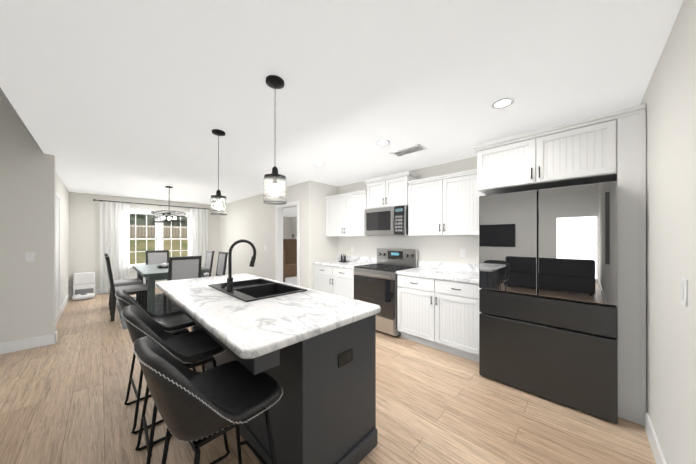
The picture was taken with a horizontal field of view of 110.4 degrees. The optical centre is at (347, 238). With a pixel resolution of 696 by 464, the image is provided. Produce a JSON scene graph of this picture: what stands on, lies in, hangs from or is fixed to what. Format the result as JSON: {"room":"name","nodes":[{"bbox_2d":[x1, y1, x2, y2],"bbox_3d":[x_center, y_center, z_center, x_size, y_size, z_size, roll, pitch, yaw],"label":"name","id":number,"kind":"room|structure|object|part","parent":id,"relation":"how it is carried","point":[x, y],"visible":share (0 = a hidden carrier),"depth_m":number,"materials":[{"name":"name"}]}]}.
{"room":"kitchen","nodes":[
{"label":"kitchen","id":0,"kind":"room"},
{"bbox_2d":[0,95,55,342],"bbox_3d":[-5.618,-1.239,1.350,0.120,5.200,5.085,0,0,44],"label":"wall","id":1,"kind":"structure","parent":0,"point":[27,210],"depth_m":2.96,"materials":[{"name":"white paint"}]},
{"bbox_2d":[0,332,56,354],"bbox_3d":[-5.553,1.296,1.315,0.015,0.130,5.070,0,0,44],"label":"baseboard","id":2,"kind":"structure","parent":1,"relation":"attached to","point":[50,339],"depth_m":2.97,"materials":[{"name":"white wood"}]},
{"bbox_2d":[25,252,34,261],"bbox_3d":[-3.929,0.228,2.987,0.010,0.118,0.075,0,0,44],"label":"light switch","id":3,"kind":"object","parent":1,"relation":"attached to","point":[29,256],"visible":1,"depth_m":2.98,"materials":[{"name":"white plastic"}]},
{"bbox_2d":[56,172,68,306],"bbox_3d":[-5.233,0.145,4.321,3.480,2.440,0.120,0,0,44],"label":"wall","id":4,"kind":"structure","parent":0,"point":[62,191],"depth_m":4.72,"materials":[{"name":"white paint"}]},
{"bbox_2d":[55,192,59,317],"bbox_3d":[-4.615,0.314,3.817,0.970,2.100,0.020,0,0,44],"label":"door frame","id":5,"kind":"structure","parent":4,"relation":"attached to","point":[57,256],"depth_m":3.99,"materials":[{"name":"white"}]},
{"bbox_2d":[55,292,71,331],"bbox_3d":[-5.177,1.300,4.377,3.480,0.130,0.040,0,0,44],"label":"baseboard","id":6,"kind":"structure","parent":4,"relation":"attached to","point":[69,295],"depth_m":4.51,"materials":[{"name":"white wood"}]},
{"bbox_2d":[69,192,218,291],"bbox_3d":[-5.380,0.148,6.770,0.150,2.440,3.480,0,0,44],"label":"wall","id":7,"kind":"structure","parent":0,"point":[84,232],"depth_m":5.86,"materials":[{"name":"white paint"}]},
{"bbox_2d":[72,283,156,295],"bbox_3d":[-5.304,1.303,6.729,0.015,0.130,3.150,0,0,44],"label":"baseboard","id":8,"kind":"structure","parent":7,"relation":"attached to","point":[97,291],"depth_m":5.91,"materials":[{"name":"white wood"}]},
{"bbox_2d":[93,199,209,209],"bbox_3d":[-5.238,-0.917,6.716,0.124,0.044,2.544,0,0,44],"label":"curtain rod","id":9,"kind":"object","parent":7,"relation":"attached to","point":[148,204],"visible":0.88,"depth_m":6.51,"materials":[{"name":"black"}]},
{"bbox_2d":[100,202,129,293],"bbox_3d":[-5.832,0.224,6.050,0.083,2.225,0.540,0,0,44],"label":"curtain","id":10,"kind":"object","parent":9,"relation":"hanging from","point":[115,232],"visible":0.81,"depth_m":6.05,"materials":[{"name":"white fabric"}]},
{"bbox_2d":[190,208,207,273],"bbox_3d":[-4.545,0.226,7.366,0.081,2.225,0.480,0,0,44],"label":"curtain","id":11,"kind":"object","parent":9,"relation":"hanging from","point":[198,232],"visible":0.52,"depth_m":7.39,"materials":[{"name":"white fabric"}]},
{"bbox_2d":[130,208,189,270],"bbox_3d":[-5.303,0.038,6.806,0.210,1.640,1.680,0,0,44],"label":"window","id":12,"kind":"structure","parent":7,"relation":"in","point":[159,239],"depth_m":6.79,"materials":[{"name":"white wood"}]},
{"bbox_2d":[219,180,314,288],"bbox_3d":[-2.414,0.147,6.224,4.860,2.440,0.120,0,0,44],"label":"wall","id":13,"kind":"structure","parent":0,"point":[251,219],"depth_m":5.78,"materials":[{"name":"white paint"}]},
{"bbox_2d":[275,200,299,285],"bbox_3d":[-1.226,0.316,5.051,0.900,2.100,0.140,0,0,44],"label":"door frame","id":14,"kind":"structure","parent":13,"relation":"attached to","point":[279,243],"depth_m":5.28,"materials":[{"name":"white wood"}]},
{"bbox_2d":[283,216,290,238],"bbox_3d":[-4.247,0.153,10.797,0.150,2.440,3.870,0,0,44],"label":"wall","id":15,"kind":"structure","parent":0,"point":[289,226],"depth_m":11.93,"materials":[{"name":"white paint"}]},
{"bbox_2d":[291,216,296,238],"bbox_3d":[-0.388,0.152,9.842,7.010,2.440,0.150,0,0,44],"label":"wall","id":16,"kind":"structure","parent":0,"point":[293,219],"depth_m":11.94,"materials":[{"name":"white paint"}]},
{"bbox_2d":[315,182,337,261],"bbox_3d":[-0.462,0.145,4.831,0.120,2.440,0.610,0,0,44],"label":"wall","id":17,"kind":"structure","parent":0,"point":[326,248],"depth_m":4.71,"materials":[{"name":"white paint"}]},
{"bbox_2d":[0,276,655,463],"bbox_3d":[-3.222,1.412,3.875,10.980,0.104,12.350,0,0,44],"label":"floor","id":18,"kind":"structure","parent":0,"point":[62,399],"depth_m":1.86,"materials":[{"name":"beige wood"}]},
{"bbox_2d":[73,272,94,298],"bbox_3d":[-6.076,1.085,5.568,0.470,0.558,0.350,0,0,44],"label":"dock","id":19,"kind":"object","parent":18,"relation":"on","point":[83,282],"visible":0.75,"depth_m":5.57,"materials":[{"name":"white plastic"}]},
{"bbox_2d":[72,293,94,299],"bbox_3d":[-5.947,1.294,5.442,0.344,0.104,0.344,0,0,44],"label":"robot vacuum","id":20,"kind":"object","parent":19,"relation":"on","point":[83,296],"visible":0.96,"depth_m":5.34,"materials":[{"name":"white plastic"}]},
{"bbox_2d":[116,293,180,329],"bbox_3d":[-3.718,1.360,5.050,2.530,0.010,1.560,0,0,44],"label":"area rug","id":21,"kind":"object","parent":18,"relation":"on","point":[159,304],"visible":0.29,"depth_m":4.73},
{"bbox_2d":[104,253,141,309],"bbox_3d":[-4.535,0.832,4.878,0.460,1.057,0.538,0,0,44],"label":"dining chair","id":22,"kind":"object","parent":21,"relation":"on","point":[124,282],"visible":0.38,"depth_m":4.83,"materials":[{"name":"grey fabric"}]},
{"bbox_2d":[105,256,146,320],"bbox_3d":[-3.891,0.831,4.250,0.460,1.057,0.538,0,0,44],"label":"dining chair","id":23,"kind":"object","parent":21,"relation":"on","point":[141,289],"visible":0.73,"depth_m":4.13,"materials":[{"name":"grey"}]},
{"bbox_2d":[145,250,168,285],"bbox_3d":[-4.598,0.833,5.880,0.538,1.057,0.460,0,0,44],"label":"dining chair","id":24,"kind":"object","parent":21,"relation":"on","point":[157,257],"visible":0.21,"depth_m":6.02,"materials":[{"name":"grey fabric"}]},
{"bbox_2d":[133,263,209,314],"bbox_3d":[-3.743,0.977,5.046,1.900,0.753,1.000,0,0,44],"label":"dining table","id":25,"kind":"object","parent":21,"relation":"on","point":[151,273],"visible":0.48,"depth_m":4.23,"materials":[{"name":"grey wood"}]},
{"bbox_2d":[157,263,168,268],"bbox_3d":[-3.671,0.552,4.977,0.220,0.094,0.380,0,0,44],"label":"tray","id":26,"kind":"object","parent":25,"relation":"on","point":[164,265],"visible":0.48,"depth_m":4.88,"materials":[{"name":"black"}]},
{"bbox_2d":[163,256,201,313],"bbox_3d":[-2.888,0.831,4.213,0.538,1.057,0.460,0,0,44],"label":"dining chair","id":27,"kind":"object","parent":21,"relation":"on","point":[184,267],"visible":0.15,"depth_m":4.03,"materials":[{"name":"grey fabric"}]},
{"bbox_2d":[204,250,214,276],"bbox_3d":[-3.595,0.833,5.843,0.460,1.057,0.538,0,0,44],"label":"dining chair","id":28,"kind":"object","parent":21,"relation":"on","point":[209,259],"visible":0.33,"depth_m":5.90,"materials":[{"name":"grey"}]},
{"bbox_2d":[216,252,227,275],"bbox_3d":[-2.950,0.832,5.215,0.460,1.057,0.538,0,0,44],"label":"dining chair","id":29,"kind":"object","parent":21,"relation":"on","point":[221,264],"visible":0.4,"depth_m":5.32,"materials":[{"name":"grey"}]},
{"bbox_2d":[115,290,197,433],"bbox_3d":[-1.523,0.880,1.951,0.482,0.961,0.514,0,0,44],"label":"stool","id":30,"kind":"object","parent":18,"relation":"on","point":[176,323],"visible":0.48,"depth_m":1.92,"materials":[{"name":"black leather"}]},
{"bbox_3d":[-1.523,0.584,1.951,0.482,0.369,0.514,0,0,44],"label":"seat","id":31,"kind":"part","parent":30,"relation":"part of","materials":[{"name":"black leather"}]},
{"bbox_3d":[-1.505,1.059,1.970,0.462,0.602,0.450,0,0,44],"label":"frame","id":32,"kind":"part","parent":30,"relation":"part of","materials":[{"name":"black metal"}]},
{"bbox_2d":[122,305,229,463],"bbox_3d":[-1.062,0.879,1.508,0.482,0.961,0.514,0,0,44],"label":"stool","id":33,"kind":"object","parent":18,"relation":"on","point":[192,349],"visible":0.54,"depth_m":1.48,"materials":[{"name":"black leather"}]},
{"bbox_3d":[-1.062,0.584,1.509,0.482,0.369,0.514,0,0,44],"label":"seat","id":34,"kind":"part","parent":33,"relation":"part of","materials":[{"name":"black leather"}]},
{"bbox_3d":[-1.043,1.059,1.527,0.462,0.602,0.450,0,0,44],"label":"frame","id":35,"kind":"part","parent":33,"relation":"part of","materials":[{"name":"black metal"}]},
{"bbox_2d":[133,336,282,463],"bbox_3d":[-0.592,0.879,1.058,0.485,0.961,0.516,0,0,44],"label":"stool","id":36,"kind":"object","parent":18,"relation":"on","point":[197,410],"visible":0.96,"depth_m":0.91,"materials":[{"name":"black leather"}]},
{"bbox_3d":[-0.575,1.058,1.076,0.469,0.602,0.457,0,0,44],"label":"frame","id":37,"kind":"part","parent":36,"relation":"part of","materials":[{"name":"black metal"}]},
{"bbox_2d":[162,291,376,463],"bbox_3d":[-0.832,0.922,2.029,2.081,0.879,0.843,0,0,44],"label":"kitchen island","id":38,"kind":"object","parent":18,"relation":"on","point":[312,352],"depth_m":1.34,"materials":[{"name":"grey wood"}]},
{"bbox_2d":[156,275,380,362],"bbox_3d":[-0.858,0.462,2.011,2.170,0.040,0.910,0,0,44],"label":"island countertop","id":39,"kind":"structure","parent":38,"relation":"on","point":[259,328],"depth_m":1.42,"materials":[{"name":"white stone"}]},
{"bbox_2d":[224,239,255,290],"bbox_3d":[-0.873,0.221,2.027,0.146,0.422,0.252,0,0,44],"label":"faucet","id":40,"kind":"object","parent":39,"relation":"on","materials":[{"name":"black metal"}]},
{"bbox_2d":[208,279,307,302],"bbox_3d":[-0.821,0.539,2.142,0.840,0.215,0.520,0,0,44],"label":"sink","id":41,"kind":"object","parent":39,"relation":"in","point":[246,289],"depth_m":2.23,"materials":[{"name":"black metal"}]},
{"bbox_2d":[283,250,296,281],"bbox_3d":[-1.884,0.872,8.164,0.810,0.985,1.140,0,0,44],"label":"footboard","id":42,"kind":"object","parent":18,"relation":"on","point":[289,270],"visible":0.25,"depth_m":8.44,"materials":[{"name":"brown wood"}]},
{"bbox_2d":[283,239,296,264],"bbox_3d":[-2.312,0.706,11.084,1.810,1.325,0.516,0,0,44],"label":"dresser","id":43,"kind":"object","parent":18,"relation":"on","point":[290,247],"visible":0.33,"depth_m":11.07,"materials":[{"name":"brown wood"}]},
{"bbox_2d":[313,255,376,298],"bbox_3d":[-0.063,0.855,4.402,1.042,1.020,0.660,0,0,44],"label":"base cabinet","id":44,"kind":"object","parent":18,"relation":"on","point":[335,277],"visible":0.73,"depth_m":4.22,"materials":[{"name":"white wood"}]},
{"bbox_2d":[338,253,348,261],"bbox_3d":[-0.087,0.364,4.528,0.160,0.159,0.120,0,0,44],"label":"caddy","id":45,"kind":"object","parent":44,"relation":"on","point":[343,258],"visible":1,"depth_m":4.51,"materials":[{"name":"black"}]},
{"bbox_2d":[353,248,417,336],"bbox_3d":[0.558,0.769,3.736,0.762,1.190,0.722,0,0,44],"label":"range","id":46,"kind":"object","parent":18,"relation":"on","point":[375,283],"visible":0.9,"depth_m":3.51,"materials":[{"name":"silver metal"}]},
{"bbox_2d":[396,261,481,361],"bbox_3d":[1.252,0.853,3.120,1.074,1.020,0.660,0,0,44],"label":"base cabinet","id":47,"kind":"object","parent":18,"relation":"on","point":[437,305],"visible":0.81,"depth_m":2.90,"materials":[{"name":"white wood"}]},
{"bbox_2d":[479,181,617,423],"bbox_3d":[1.902,0.474,2.353,0.915,1.777,0.826,0,0,44],"label":"fridge","id":48,"kind":"object","parent":18,"relation":"on","point":[548,292],"visible":1,"depth_m":1.99,"materials":[{"name":"black metal"}]},
{"bbox_2d":[473,103,645,425],"bbox_3d":[1.967,0.194,2.382,1.154,2.334,0.720,0,0,44],"label":"tall cabinet","id":49,"kind":"object","parent":18,"relation":"on","point":[606,147],"visible":0.98,"depth_m":1.84,"materials":[{"name":"white wood"}]},
{"bbox_2d":[0,0,683,216],"bbox_3d":[-3.224,-2.456,3.986,11.130,2.760,12.500,0,0,44],"label":"ceiling","id":50,"kind":"structure","parent":0,"point":[143,99],"depth_m":1.65,"materials":[{"name":"white paint"}]},
{"bbox_2d":[151,186,185,222],"bbox_3d":[-3.721,-0.697,5.028,0.580,0.752,0.580,0,0,44],"label":"chandelier","id":51,"kind":"object","parent":50,"relation":"hanging from","point":[168,213],"visible":1,"depth_m":5.00,"materials":[{"name":"black metal"}]},
{"bbox_2d":[210,129,226,214],"bbox_3d":[-1.309,-0.658,2.445,0.156,0.837,0.156,0,0,44],"label":"pendant light","id":52,"kind":"object","parent":50,"relation":"hanging from","point":[218,206],"visible":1,"depth_m":2.43,"materials":[{"name":"clear glass"}]},
{"bbox_2d":[263,75,286,204],"bbox_3d":[-0.500,-0.659,1.656,0.156,0.837,0.156,0,0,44],"label":"pendant light","id":53,"kind":"object","parent":50,"relation":"hanging from","point":[274,82],"visible":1,"depth_m":1.63,"materials":[{"name":"clear glass"}]},
{"bbox_2d":[376,140,389,145],"bbox_3d":[0.395,-1.074,2.718,0.152,0.006,0.152,0,0,44],"label":"recessed light","id":54,"kind":"object","parent":50,"relation":"in","point":[383,142],"visible":1,"depth_m":2.71,"materials":[{"name":"white plastic"}]},
{"bbox_2d":[390,144,426,156],"bbox_3d":[0.739,-1.071,2.970,0.400,0.010,0.200,0,0,44],"label":"ceiling vent","id":55,"kind":"object","parent":50,"relation":"in","point":[409,150],"visible":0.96,"depth_m":2.96,"materials":[{"name":"white metal"}]},
{"bbox_2d":[491,98,513,108],"bbox_3d":[1.233,-1.075,1.930,0.152,0.006,0.152,0,0,44],"label":"recessed light","id":56,"kind":"object","parent":50,"relation":"in","point":[502,103],"visible":1,"depth_m":1.93,"materials":[{"name":"white plastic"}]},
{"bbox_2d":[338,156,616,266],"bbox_3d":[1.278,0.144,3.665,4.240,2.440,0.150,0,0,44],"label":"wall","id":57,"kind":"structure","parent":0,"point":[439,248],"depth_m":3.64,"materials":[{"name":"white paint"}]},
{"bbox_2d":[325,189,373,236],"bbox_3d":[0.037,-0.428,4.508,1.036,0.785,0.370,0,0,44],"label":"upper cabinet","id":58,"kind":"object","parent":57,"relation":"attached to","point":[344,214],"visible":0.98,"depth_m":4.37,"materials":[{"name":"white wood"}]},
{"bbox_2d":[365,171,420,208],"bbox_3d":[0.690,-0.725,3.872,0.834,0.493,0.370,0,0,44],"label":"upper cabinet","id":59,"kind":"object","parent":57,"relation":"attached to","point":[391,190],"visible":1,"depth_m":3.71,"materials":[{"name":"white wood"}]},
{"bbox_2d":[364,205,407,235],"bbox_3d":[0.661,-0.260,3.842,0.750,0.424,0.452,0,0,44],"label":"microwave","id":60,"kind":"object","parent":59,"relation":"attached to","point":[385,221],"visible":0.94,"depth_m":3.66,"materials":[{"name":"silver metal"}]},
{"bbox_2d":[408,168,484,235],"bbox_3d":[1.333,-0.429,3.245,1.010,0.785,0.370,0,0,44],"label":"upper cabinet","id":61,"kind":"object","parent":57,"relation":"attached to","point":[444,205],"visible":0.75,"depth_m":3.12,"materials":[{"name":"white wood"}]},
{"bbox_2d":[460,249,465,257],"bbox_3d":[1.558,0.203,3.279,0.075,0.118,0.010,0,0,44],"label":"outlet","id":62,"kind":"object","parent":57,"relation":"attached to","point":[462,253],"visible":1,"depth_m":3.27,"materials":[{"name":"white plastic"}]},
{"bbox_2d":[640,0,695,463],"bbox_3d":[-0.431,-1.242,-1.015,0.150,5.200,8.940,0,0,44],"label":"wall","id":63,"kind":"structure","parent":0,"point":[669,98],"depth_m":1.24,"materials":[{"name":"white paint"}]},
{"bbox_2d":[645,412,666,463],"bbox_3d":[1.724,1.296,1.309,0.015,0.130,1.120,0,0,44],"label":"baseboard","id":64,"kind":"structure","parent":63,"relation":"attached to","point":[658,454],"depth_m":1.51,"materials":[{"name":"white wood"}]},
{"bbox_2d":[680,278,687,306],"bbox_3d":[1.508,0.240,1.087,0.010,0.118,0.075,0,0,44],"label":"light switch","id":65,"kind":"object","parent":63,"relation":"attached to","point":[684,291],"visible":1,"depth_m":1.07,"materials":[{"name":"white plastic"}]},
{"label":"outside","id":66,"kind":"structure","parent":0,"visible":0},
{"bbox_2d":[130,214,187,263],"bbox_3d":[-13.758,-5.466,19.707,29.800,14.300,70.000,0,0,44],"label":"yard","id":67,"kind":"structure","parent":66,"point":[140,233],"depth_m":13.42,"materials":[{"name":"green plant"}]}
]}

